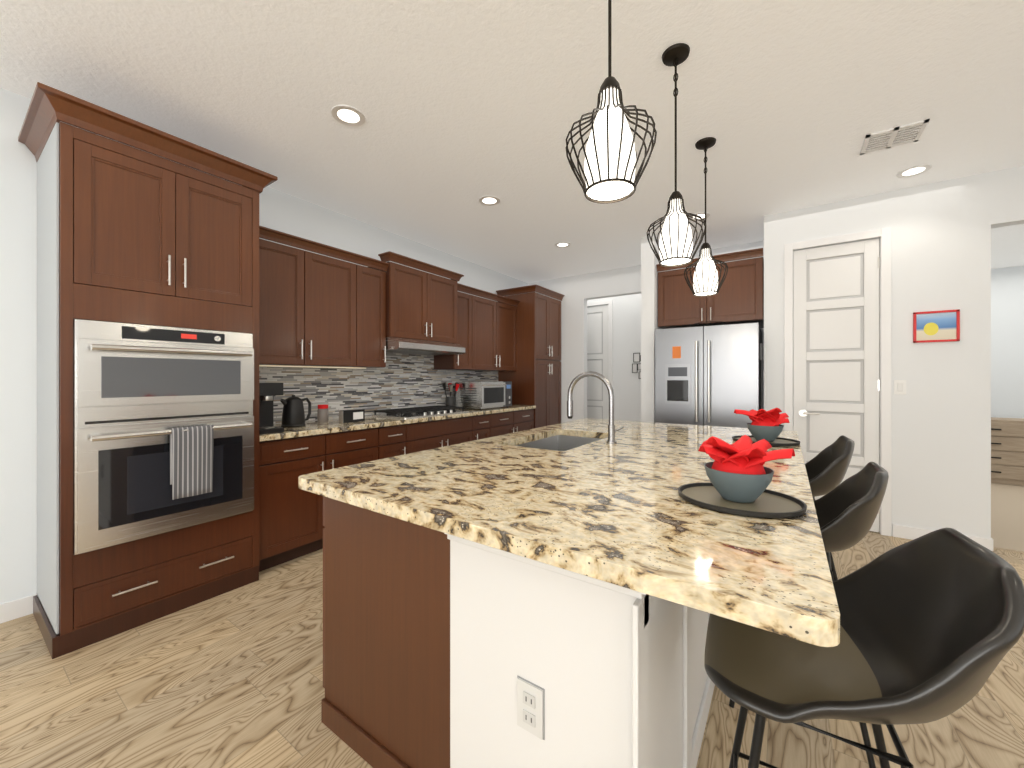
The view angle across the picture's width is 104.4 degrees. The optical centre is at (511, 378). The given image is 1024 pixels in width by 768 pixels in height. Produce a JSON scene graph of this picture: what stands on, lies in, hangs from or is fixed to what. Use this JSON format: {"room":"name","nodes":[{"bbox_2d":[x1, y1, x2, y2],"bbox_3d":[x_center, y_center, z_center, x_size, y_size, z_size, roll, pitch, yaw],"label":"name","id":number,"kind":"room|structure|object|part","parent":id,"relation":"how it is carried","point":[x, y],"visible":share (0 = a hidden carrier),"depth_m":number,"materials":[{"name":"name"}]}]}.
{"room":"kitchen","nodes":[
{"label":"kitchen","id":0,"kind":"room"},
{"bbox_2d":[0,88,527,603],"bbox_3d":[-1.659,-0.120,3.661,0.120,2.800,12.740,0,0,35],"label":"wall","id":1,"kind":"structure","parent":0,"point":[18,352],"depth_m":2.14,"materials":[{"name":"white paint"}]},
{"bbox_2d":[0,594,38,623],"bbox_3d":[-3.870,1.230,0.325,0.013,0.100,4.498,0,0,34],"label":"baseboard","id":2,"kind":"structure","parent":1,"relation":"attached to","point":[15,609],"depth_m":2.11,"materials":[{"name":"white paint"}]},
{"bbox_2d":[266,238,365,369],"bbox_3d":[-1.717,-0.545,3.178,0.326,0.891,0.958,0,0,35],"label":"upper cabinet","id":3,"kind":"object","parent":1,"relation":"attached to","point":[316,303],"depth_m":3.13,"materials":[{"name":"brown wood"}]},
{"bbox_2d":[366,266,389,369],"bbox_3d":[-1.407,-0.545,3.628,0.326,0.891,0.368,0,0,35],"label":"upper cabinet","id":4,"kind":"object","parent":1,"relation":"attached to","point":[377,344],"depth_m":3.61,"materials":[{"name":"brown wood"}]},
{"bbox_2d":[362,251,457,345],"bbox_3d":[-1.019,-0.765,4.144,0.381,0.771,0.916,0,0,35],"label":"upper cabinet","id":5,"kind":"object","parent":1,"relation":"attached to","point":[422,307],"depth_m":3.94,"materials":[{"name":"brown wood"}]},
{"bbox_2d":[365,337,465,355],"bbox_3d":[-0.972,-0.321,4.110,0.496,0.114,0.908,0,0,34],"label":"range hood","id":6,"kind":"object","parent":5,"relation":"attached to","point":[395,346],"depth_m":3.96,"materials":[{"name":"silver metal"}]},
{"bbox_2d":[430,290,477,369],"bbox_3d":[-0.677,-0.545,4.690,0.326,0.891,0.368,0,0,35],"label":"upper cabinet","id":7,"kind":"object","parent":1,"relation":"attached to","point":[464,356],"depth_m":4.60,"materials":[{"name":"brown wood"}]},
{"bbox_2d":[478,294,517,373],"bbox_3d":[-0.351,-0.545,5.164,0.326,0.891,1.017,0,0,35],"label":"upper cabinet","id":8,"kind":"object","parent":1,"relation":"attached to","point":[497,321],"depth_m":5.13,"materials":[{"name":"brown wood"}]},
{"bbox_2d":[0,531,1023,767],"bbox_3d":[1.274,1.330,1.644,7.240,0.100,12.740,0,0,35],"label":"floor","id":9,"kind":"structure","parent":0,"point":[232,678],"depth_m":1.55,"materials":[{"name":"brown wood"}]},
{"bbox_2d":[34,88,265,658],"bbox_3d":[-2.083,-0.003,2.331,0.681,2.564,0.848,0,0,35],"label":"tall cabinet","id":10,"kind":"object","parent":9,"relation":"on","point":[184,310],"depth_m":2.06,"materials":[{"name":"brown wood"}]},
{"bbox_2d":[73,319,254,554],"bbox_3d":[-1.798,0.275,2.141,0.124,1.101,0.752,0,0,34],"label":"wall oven","id":11,"kind":"object","parent":10,"relation":"in","point":[164,413],"depth_m":2.07,"materials":[{"name":"silver metal"}]},
{"bbox_2d":[169,424,213,499],"bbox_3d":[-1.734,0.448,2.152,0.043,0.374,0.186,0,0,34],"label":"oven towel","id":12,"kind":"object","parent":11,"relation":"hanging from","point":[191,448],"depth_m":2.13,"materials":[{"name":"grey fabric"}]},
{"bbox_2d":[266,426,385,568],"bbox_3d":[-1.596,0.843,3.108,0.603,0.874,0.980,0,0,35],"label":"base cabinet","id":13,"kind":"object","parent":9,"relation":"on","point":[294,515],"depth_m":2.78,"materials":[{"name":"brown wood"}]},
{"bbox_2d":[266,406,537,441],"bbox_3d":[-0.900,0.385,4.096,0.633,0.038,3.397,0,0,35],"label":"countertop","id":14,"kind":"structure","parent":13,"relation":"on","point":[372,421],"depth_m":3.52,"materials":[{"name":"beige stone"}]},
{"bbox_2d":[259,383,283,434],"bbox_3d":[-1.688,0.198,2.701,0.240,0.335,0.150,0,0,35],"label":"coffee maker","id":15,"kind":"object","parent":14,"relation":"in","point":[268,392],"visible":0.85,"depth_m":2.68,"materials":[{"name":"black plastic"}]},
{"bbox_2d":[280,395,310,427],"bbox_3d":[-1.651,0.246,3.037,0.168,0.238,0.230,0,0,35],"label":"kettle","id":16,"kind":"object","parent":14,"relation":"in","point":[293,414],"visible":1,"depth_m":2.97,"materials":[{"name":"black plastic"}]},
{"bbox_2d":[317,404,328,422],"bbox_3d":[-1.570,0.292,3.296,0.084,0.147,0.084,0,0,35],"label":"jar","id":17,"kind":"object","parent":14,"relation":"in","point":[322,413],"visible":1,"depth_m":3.26,"materials":[{"name":"clear glass"}]},
{"bbox_2d":[339,409,364,422],"bbox_3d":[-1.342,0.316,3.331,0.056,0.100,0.204,0,0,35],"label":"sign box","id":18,"kind":"object","parent":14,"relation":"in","point":[353,415],"visible":1,"depth_m":3.30,"materials":[{"name":"black plastic"}]},
{"bbox_2d":[441,382,459,409],"bbox_3d":[-0.716,0.206,4.626,0.223,0.318,0.228,0,0,35],"label":"utensil crock","id":19,"kind":"object","parent":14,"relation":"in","point":[450,400],"visible":0.83,"depth_m":4.58,"materials":[{"name":"grey metal"}]},
{"bbox_2d":[456,381,511,409],"bbox_3d":[-0.318,0.203,4.904,0.443,0.324,0.612,0,0,35],"label":"microwave","id":20,"kind":"object","parent":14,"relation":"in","point":[479,395],"visible":0.9,"depth_m":4.70,"materials":[{"name":"silver metal"}]},
{"bbox_2d":[386,422,413,457],"bbox_3d":[-1.271,0.843,3.582,0.603,0.874,0.409,0,0,35],"label":"base cabinet","id":21,"kind":"object","parent":9,"relation":"on","point":[399,439],"depth_m":3.47,"materials":[{"name":"brown wood"}]},
{"bbox_2d":[414,414,477,451],"bbox_3d":[-0.928,0.843,4.080,0.603,0.874,1.039,0,0,35],"label":"base cabinet","id":22,"kind":"object","parent":9,"relation":"on","point":[451,431],"depth_m":3.93,"materials":[{"name":"brown wood"}]},
{"bbox_2d":[478,414,493,439],"bbox_3d":[-0.582,0.843,4.584,0.603,0.874,0.420,0,0,35],"label":"base cabinet","id":23,"kind":"object","parent":9,"relation":"on","point":[485,422],"depth_m":4.47,"materials":[{"name":"brown wood"}]},
{"bbox_2d":[308,491,714,767],"bbox_3d":[0.451,0.838,2.150,1.263,0.884,2.480,0,0,35],"label":"kitchen island","id":24,"kind":"object","parent":9,"relation":"on","point":[553,596],"depth_m":1.08,"materials":[{"name":"brown wood"}]},
{"bbox_2d":[517,675,544,740],"bbox_3d":[0.043,0.802,0.965,0.078,0.121,0.010,0,0,34],"label":"outlet","id":25,"kind":"object","parent":24,"relation":"attached to","point":[530,690],"depth_m":0.96,"materials":[{"name":"grey plastic"}]},
{"bbox_2d":[298,420,839,646],"bbox_3d":[0.564,0.375,2.048,1.530,0.040,2.540,0,0,35],"label":"island countertop","id":26,"kind":"structure","parent":24,"relation":"on","point":[615,514],"depth_m":1.04,"materials":[{"name":"beige stone"}]},
{"bbox_2d":[518,431,601,450],"bbox_3d":[0.289,0.500,2.346,0.446,0.235,0.766,0,0,35],"label":"sink","id":27,"kind":"object","parent":26,"relation":"in","point":[560,441],"depth_m":2.70,"materials":[{"name":"grey metal"}]},
{"bbox_2d":[566,371,625,442],"bbox_3d":[0.475,0.157,2.281,0.296,0.395,0.159,0,0,35],"label":"faucet","id":28,"kind":"object","parent":26,"relation":"on","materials":[{"name":"silver metal"}]},
{"bbox_2d":[678,482,806,517],"bbox_3d":[0.649,0.346,1.140,0.320,0.016,0.282,0,0,35],"label":"tray","id":29,"kind":"object","parent":26,"relation":"on","point":[766,503],"visible":0.88,"depth_m":1.10,"materials":[{"name":"black"}]},
{"bbox_2d":[698,435,794,502],"bbox_3d":[0.665,0.252,1.139,0.240,0.188,0.254,0,0,35],"label":"bowl","id":30,"kind":"object","parent":29,"relation":"on","point":[737,471],"visible":1,"depth_m":1.09,"materials":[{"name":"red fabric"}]},
{"bbox_2d":[732,435,799,445],"bbox_3d":[1.402,0.346,2.200,0.320,0.016,0.282,0,0,35],"label":"tray","id":31,"kind":"object","parent":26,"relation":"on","point":[778,441],"visible":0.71,"depth_m":2.17,"materials":[{"name":"black"}]},
{"bbox_2d":[734,408,789,441],"bbox_3d":[1.389,0.250,2.212,0.261,0.192,0.258,0,0,35],"label":"bowl","id":32,"kind":"object","parent":31,"relation":"on","point":[766,425],"visible":1,"depth_m":2.15,"materials":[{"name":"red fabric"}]},
{"bbox_2d":[494,410,533,435],"bbox_3d":[-0.240,0.843,5.081,0.603,0.874,1.028,0,0,35],"label":"base cabinet","id":33,"kind":"object","parent":9,"relation":"on","point":[517,420],"depth_m":4.93,"materials":[{"name":"brown wood"}]},
{"bbox_2d":[498,286,561,427],"bbox_3d":[0.270,0.020,5.812,0.616,2.520,0.770,0,0,35],"label":"tall cabinet","id":34,"kind":"object","parent":9,"relation":"on","point":[537,382],"depth_m":5.48,"materials":[{"name":"brown wood"}]},
{"bbox_2d":[655,323,761,427],"bbox_3d":[2.089,0.382,4.189,0.910,1.773,0.942,0,0,35],"label":"fridge","id":35,"kind":"object","parent":9,"relation":"on","point":[707,375],"visible":0.6,"depth_m":3.82,"materials":[{"name":"grey metal"}]},
{"bbox_2d":[694,321,724,326],"bbox_3d":[1.973,-0.529,3.967,0.286,0.041,0.286,0,0,35],"label":"wire fruit basket","id":36,"kind":"object","parent":35,"relation":"on","point":[710,323],"visible":0.67,"depth_m":3.89,"materials":[{"name":"black metal"}]},
{"bbox_2d":[760,343,761,408],"bbox_3d":[2.296,0.105,3.660,0.020,0.850,0.030,0,0,35],"label":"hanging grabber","id":37,"kind":"object","parent":35,"relation":"hanging from","point":[760,375],"visible":0.78,"depth_m":3.65,"materials":[{"name":"black plastic"}]},
{"bbox_2d":[729,462,888,767],"bbox_3d":[1.150,0.799,1.575,0.500,0.959,0.464,0,0,35],"label":"stool","id":38,"kind":"object","parent":9,"relation":"on","point":[847,510],"visible":0.56,"depth_m":1.37,"materials":[{"name":"black leather"}]},
{"bbox_2d":[805,435,854,555],"bbox_3d":[1.617,0.799,2.254,0.498,0.959,0.459,0,0,35],"label":"stool","id":39,"kind":"object","parent":9,"relation":"on","point":[827,468],"visible":0.4,"depth_m":2.07,"materials":[{"name":"black leather"}]},
{"bbox_2d":[704,527,1023,767],"bbox_3d":[0.695,0.799,0.864,0.503,0.959,0.476,0,0,35],"label":"stool","id":40,"kind":"object","parent":9,"relation":"on","point":[931,626],"visible":0.81,"depth_m":0.82,"materials":[{"name":"black leather"}]},
{"bbox_2d":[991,483,1023,552],"bbox_3d":[5.643,1.274,3.914,2.370,0.012,3.810,0,0,35],"label":"carpet floor","id":41,"kind":"structure","parent":9,"relation":"on","point":[1007,517],"depth_m":3.61,"materials":[{"name":"beige carpet"}]},
{"bbox_2d":[991,417,1023,485],"bbox_3d":[5.918,0.883,4.957,1.000,0.767,0.480,0,0,35],"label":"dresser","id":42,"kind":"object","parent":41,"relation":"on","point":[1007,451],"visible":0.38,"depth_m":4.71,"materials":[{"name":"brown wood"}]},
{"bbox_2d":[0,0,1023,282],"bbox_3d":[1.274,-1.570,1.644,7.240,0.100,12.740,0,0,35],"label":"ceiling","id":43,"kind":"structure","parent":0,"point":[462,106],"depth_m":2.14,"materials":[{"name":"white paint"}]},
{"bbox_2d":[331,105,364,126],"bbox_3d":[-0.946,-1.517,2.297,0.184,0.006,0.184,0,0,35],"label":"recessed light","id":44,"kind":"object","parent":43,"relation":"in","point":[346,115],"visible":1,"depth_m":2.29,"materials":[{"name":"white paint"}]},
{"bbox_2d":[479,196,499,205],"bbox_3d":[-0.193,-1.517,3.393,0.184,0.006,0.184,0,0,35],"label":"recessed light","id":45,"kind":"object","parent":43,"relation":"in","point":[489,200],"visible":1,"depth_m":3.39,"materials":[{"name":"white paint"}]},
{"bbox_2d":[555,242,570,247],"bbox_3d":[0.577,-1.517,4.514,0.184,0.006,0.184,0,0,35],"label":"recessed light","id":46,"kind":"object","parent":43,"relation":"in","point":[562,244],"visible":1,"depth_m":4.50,"materials":[{"name":"white paint"}]},
{"bbox_2d":[566,0,656,203],"bbox_3d":[0.285,-1.030,1.159,0.259,0.978,0.259,0,0,35],"label":"pendant light","id":47,"kind":"object","parent":43,"relation":"hanging from","point":[611,158],"visible":1,"depth_m":1.12,"materials":[{"name":"white glass"}]},
{"bbox_3d":[0.286,-0.689,1.159,0.148,0.279,0.148,0,0,34],"label":"glass","id":48,"kind":"part","parent":47,"relation":"part of","materials":[{"name":"white glass"}]},
{"bbox_2d":[647,43,705,266],"bbox_3d":[0.767,-1.030,1.859,0.259,0.978,0.259,0,0,35],"label":"pendant light","id":49,"kind":"object","parent":43,"relation":"hanging from","point":[675,246],"visible":1,"depth_m":1.83,"materials":[{"name":"white glass"}]},
{"bbox_3d":[0.767,-0.689,1.859,0.148,0.279,0.148,0,0,34],"label":"glass","id":50,"kind":"part","parent":49,"relation":"part of","materials":[{"name":"white glass"}]},
{"bbox_2d":[689,212,709,220],"bbox_3d":[1.759,-1.517,3.726,0.184,0.006,0.184,0,0,35],"label":"recessed light","id":51,"kind":"object","parent":43,"relation":"in","point":[702,214],"visible":0.52,"depth_m":3.70,"materials":[{"name":"white paint"}]},
{"bbox_2d":[684,137,727,296],"bbox_3d":[1.248,-1.030,2.560,0.259,0.978,0.259,0,0,35],"label":"pendant light","id":52,"kind":"object","parent":43,"relation":"hanging from","point":[705,280],"visible":1,"depth_m":2.52,"materials":[{"name":"white glass"}]},
{"bbox_3d":[1.249,-0.689,2.560,0.148,0.279,0.148,0,0,34],"label":"glass","id":53,"kind":"part","parent":52,"relation":"part of","materials":[{"name":"white glass"}]},
{"bbox_2d":[860,119,929,154],"bbox_3d":[2.399,-1.514,2.503,0.280,0.010,0.250,0,0,35],"label":"ceiling vent","id":54,"kind":"object","parent":43,"relation":"in","point":[895,136],"visible":0.98,"depth_m":2.49,"materials":[{"name":"white metal"}]},
{"bbox_2d":[896,164,931,177],"bbox_3d":[2.946,-1.517,2.910,0.184,0.006,0.184,0,0,35],"label":"recessed light","id":55,"kind":"object","parent":43,"relation":"in","point":[913,171],"visible":1,"depth_m":2.91,"materials":[{"name":"white paint"}]},
{"bbox_2d":[528,265,639,422],"bbox_3d":[1.208,-0.120,5.749,2.240,2.800,0.150,0,0,34],"label":"wall","id":56,"kind":"structure","parent":0,"point":[631,292],"depth_m":5.94,"materials":[{"name":"white paint"}]},
{"bbox_2d":[587,305,607,419],"bbox_3d":[1.201,0.059,6.427,0.748,2.426,0.095,0,0,35],"label":"hall door","id":57,"kind":"structure","parent":56,"relation":"in","point":[597,356],"depth_m":6.34,"materials":[{"name":"white wood"}]},
{"bbox_2d":[587,300,611,419],"bbox_3d":[1.203,0.029,6.431,0.884,2.502,0.040,0,0,34],"label":"door frame","id":58,"kind":"structure","parent":56,"relation":"attached to","point":[609,302],"depth_m":6.19,"materials":[{"name":"white paint"}]},
{"bbox_2d":[632,353,640,378],"bbox_3d":[1.897,-0.185,5.941,0.200,0.390,0.012,0,0,35],"label":"wall art","id":59,"kind":"object","parent":56,"relation":"attached to","point":[636,358],"visible":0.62,"depth_m":5.96,"materials":[{"name":"black metal"}]},
{"bbox_2d":[640,235,675,421],"bbox_3d":[1.742,-0.120,4.672,0.140,2.800,1.020,0,0,34],"label":"wall","id":60,"kind":"structure","parent":0,"point":[648,268],"depth_m":4.25,"materials":[{"name":"white paint"}]},
{"bbox_2d":[676,240,763,408],"bbox_3d":[2.434,-0.120,4.682,0.970,2.800,0.120,0,0,34],"label":"wall","id":61,"kind":"structure","parent":0,"point":[759,244],"depth_m":4.46,"materials":[{"name":"white paint"}]},
{"bbox_2d":[656,248,763,328],"bbox_3d":[2.168,-0.887,4.304,0.968,0.665,0.784,0,0,35],"label":"upper cabinet","id":62,"kind":"object","parent":61,"relation":"attached to","point":[738,298],"visible":0.69,"depth_m":3.95,"materials":[{"name":"brown wood"}]},
{"bbox_2d":[764,165,1023,538],"bbox_3d":[3.949,-0.120,2.694,3.780,2.800,0.120,0,0,34],"label":"wall","id":63,"kind":"structure","parent":0,"point":[941,408],"depth_m":3.08,"materials":[{"name":"white paint"}]},
{"bbox_2d":[793,238,879,531],"bbox_3d":[2.782,0.059,3.423,0.578,2.426,0.095,0,0,35],"label":"pantry door","id":64,"kind":"structure","parent":63,"relation":"in","point":[836,385],"depth_m":3.42,"materials":[{"name":"white wood"}]},
{"bbox_2d":[784,227,890,535],"bbox_3d":[2.778,0.029,3.417,0.714,2.502,0.018,0,0,34],"label":"door frame","id":65,"kind":"structure","parent":63,"relation":"attached to","point":[884,234],"depth_m":3.24,"materials":[{"name":"white paint"}]},
{"bbox_2d":[894,380,905,394],"bbox_3d":[3.117,0.072,3.186,0.072,0.115,0.010,0,0,35],"label":"switch plate","id":66,"kind":"object","parent":63,"relation":"attached to","point":[899,386],"visible":1,"depth_m":3.19,"materials":[{"name":"white plastic"}]},
{"bbox_2d":[913,309,959,342],"bbox_3d":[3.280,-0.400,3.070,0.250,0.240,0.018,0,0,35],"label":"picture frame","id":67,"kind":"object","parent":63,"relation":"attached to","point":[937,326],"visible":1,"depth_m":3.07,"materials":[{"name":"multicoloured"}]},
{"bbox_2d":[892,524,991,550],"bbox_3d":[3.295,1.230,3.065,0.520,0.100,0.016,0,0,34],"label":"baseboard","id":68,"kind":"structure","parent":63,"relation":"attached to","point":[900,531],"depth_m":3.13,"materials":[{"name":"white paint"}]},
{"bbox_2d":[991,266,1023,417],"bbox_3d":[4.795,-0.120,6.881,7.110,2.800,0.120,0,0,34],"label":"wall","id":69,"kind":"structure","parent":0,"point":[1007,342],"depth_m":5.42,"materials":[{"name":"white paint"}]}
]}

